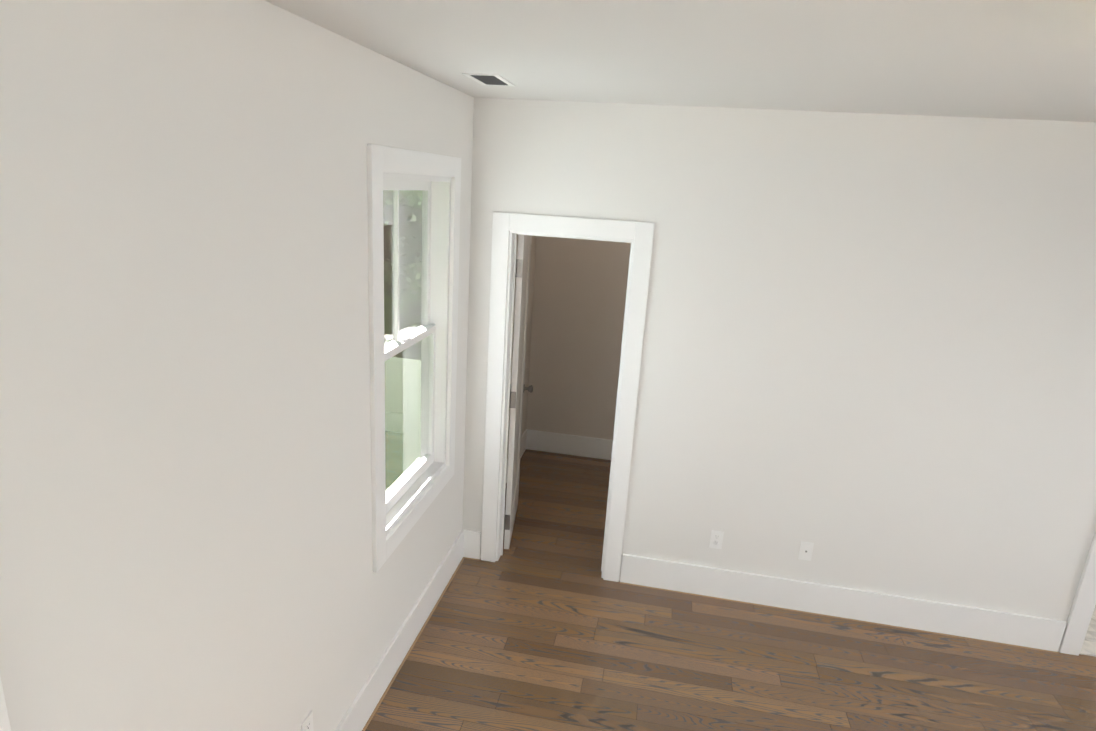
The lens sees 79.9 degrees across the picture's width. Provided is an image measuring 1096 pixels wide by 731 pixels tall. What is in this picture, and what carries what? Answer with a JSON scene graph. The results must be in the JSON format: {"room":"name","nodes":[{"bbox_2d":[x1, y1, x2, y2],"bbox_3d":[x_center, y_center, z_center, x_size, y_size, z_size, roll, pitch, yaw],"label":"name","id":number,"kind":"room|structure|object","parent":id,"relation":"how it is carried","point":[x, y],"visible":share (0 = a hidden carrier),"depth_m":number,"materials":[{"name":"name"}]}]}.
{"room":"bedroom","nodes":[
{"label":"bedroom","id":0,"kind":"room"},
{"bbox_2d":[0,0,535,730],"bbox_3d":[-0.745,0.172,2.792,0.144,2.740,6.170,6,16,9],"label":"wall","id":1,"kind":"structure","parent":0,"point":[186,544],"depth_m":1.59,"materials":[{"name":"white paint"}]},
{"bbox_2d":[0,677,10,730],"bbox_3d":[-1.067,0.560,0.640,0.020,1.743,1.028,6,16,9],"label":"door frame","id":2,"kind":"structure","parent":1,"relation":"in","point":[4,723],"depth_m":1.17,"materials":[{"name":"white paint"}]},
{"bbox_2d":[301,710,313,730],"bbox_3d":[-0.867,1.318,2.362,0.007,0.115,0.070,6,16,9],"label":"outlet","id":3,"kind":"object","parent":1,"relation":"attached to","point":[307,724],"visible":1,"depth_m":2.36,"materials":[{"name":"white plastic"}]},
{"bbox_2d":[335,529,470,730],"bbox_3d":[-0.902,1.636,2.259,0.040,0.190,4.020,6,16,9],"label":"baseboard","id":4,"kind":"structure","parent":1,"relation":"attached to","point":[361,709],"depth_m":3.23,"materials":[{"name":"white paint"}]},
{"bbox_2d":[367,144,460,571],"bbox_3d":[-0.594,-0.082,3.056,0.020,1.743,1.028,6,16,9],"label":"window frame","id":5,"kind":"structure","parent":1,"relation":"in","point":[382,159],"depth_m":2.74,"materials":[{"name":"white paint"}]},
{"bbox_2d":[362,557,470,730],"bbox_3d":[-0.893,1.728,2.282,0.038,0.002,3.988,6,16,9],"label":"trim","id":6,"kind":"structure","parent":1,"relation":"attached to","point":[396,674],"depth_m":3.33,"materials":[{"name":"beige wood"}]},
{"bbox_2d":[506,429,527,482],"bbox_3d":[-0.358,0.879,5.100,0.016,0.190,1.720,6,16,9],"label":"baseboard","id":7,"kind":"structure","parent":1,"relation":"attached to","point":[524,440],"depth_m":5.79,"materials":[{"name":"white paint"}]},
{"bbox_2d":[383,172,450,535],"bbox_3d":[-0.693,-0.079,3.076,0.180,1.595,0.910,6,16,9],"label":"window","id":8,"kind":"structure","parent":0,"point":[416,217],"depth_m":3.23,"materials":[{"name":"white plastic"}]},
{"bbox_2d":[526,236,630,439],"bbox_3d":[0.639,-0.482,5.446,1.570,2.740,0.004,6,16,9],"label":"wall","id":9,"kind":"structure","parent":0,"point":[579,297],"depth_m":5.58,"materials":[{"name":"beige paint"}]},
{"bbox_2d":[527,429,612,459],"bbox_3d":[0.568,0.747,5.781,1.500,0.190,0.016,6,16,9],"label":"baseboard","id":10,"kind":"structure","parent":9,"relation":"attached to","point":[575,445],"depth_m":5.83,"materials":[{"name":"white paint"}]},
{"bbox_2d":[265,0,1095,121],"bbox_3d":[1.868,-0.932,1.987,5.300,0.120,6.170,6,16,9],"label":"ceiling","id":11,"kind":"structure","parent":0,"point":[1021,59],"depth_m":1.96,"materials":[{"name":"white paint"}]},
{"bbox_2d":[462,73,514,85],"bbox_3d":[-0.248,-1.222,2.803,0.150,0.007,0.300,6,16,9],"label":"ceiling vent","id":12,"kind":"object","parent":11,"relation":"in","point":[490,79],"visible":0.98,"depth_m":2.78,"materials":[{"name":"white metal"}]},
{"bbox_2d":[364,449,1095,730],"bbox_3d":[1.700,1.809,2.749,5.300,0.100,6.170,6,16,9],"label":"floor","id":13,"kind":"structure","parent":0,"point":[540,624],"depth_m":3.39,"materials":[{"name":"brown wood"}]},
{"bbox_2d":[1080,640,1095,656],"bbox_3d":[3.278,1.606,3.610,0.680,0.016,0.126,6,16,9],"label":"threshold","id":14,"kind":"object","parent":13,"relation":"on","point":[1088,648],"visible":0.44,"depth_m":3.64,"materials":[{"name":"stone"}]},
{"bbox_2d":[462,98,1095,621],"bbox_3d":[2.000,0.149,3.475,5.020,2.740,0.120,6,16,9],"label":"wall","id":15,"kind":"structure","parent":0,"point":[868,354],"depth_m":3.44,"materials":[{"name":"white paint"}]},
{"bbox_2d":[504,235,532,548],"bbox_3d":[-0.197,0.138,4.312,0.169,2.032,0.664,4,16,2],"label":"hall door","id":16,"kind":"structure","parent":15,"relation":"in","point":[518,388],"depth_m":4.17,"materials":[{"name":"white paint"}]},
{"bbox_2d":[481,212,654,581],"bbox_3d":[0.080,0.224,3.871,0.878,2.159,0.160,6,16,9],"label":"door frame","id":17,"kind":"structure","parent":15,"relation":"attached to","point":[504,224],"depth_m":3.73,"materials":[{"name":"white paint"}]},
{"bbox_2d":[709,530,723,548],"bbox_3d":[0.988,1.021,3.838,0.070,0.115,0.007,6,16,9],"label":"outlet","id":18,"kind":"object","parent":15,"relation":"attached to","point":[716,539],"visible":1,"depth_m":3.84,"materials":[{"name":"white plastic"}]},
{"bbox_2d":[798,541,813,560],"bbox_3d":[1.479,1.065,3.752,0.070,0.115,0.010,6,16,9],"label":"cable wall plate","id":19,"kind":"object","parent":15,"relation":"attached to","point":[805,550],"visible":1,"depth_m":3.75,"materials":[{"name":"white plastic"}]},
{"bbox_2d":[620,554,1066,653],"bbox_3d":[1.635,1.363,3.798,2.425,0.190,0.016,6,16,9],"label":"baseboard","id":20,"kind":"structure","parent":15,"relation":"attached to","point":[959,620],"depth_m":3.77,"materials":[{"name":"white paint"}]},
{"bbox_2d":[1058,531,1095,655],"bbox_3d":[3.342,0.575,3.326,0.898,2.159,0.160,6,16,9],"label":"door frame","id":21,"kind":"structure","parent":15,"relation":"attached to","point":[1080,614],"depth_m":3.53,"materials":[{"name":"white paint"}]},
{"bbox_2d":[1084,605,1095,641],"bbox_3d":[3.253,1.354,4.519,2.450,0.012,1.720,6,16,9],"label":"floor","id":22,"kind":"structure","parent":0,"point":[1090,634],"depth_m":3.81,"materials":[{"name":"tile"}]}
]}

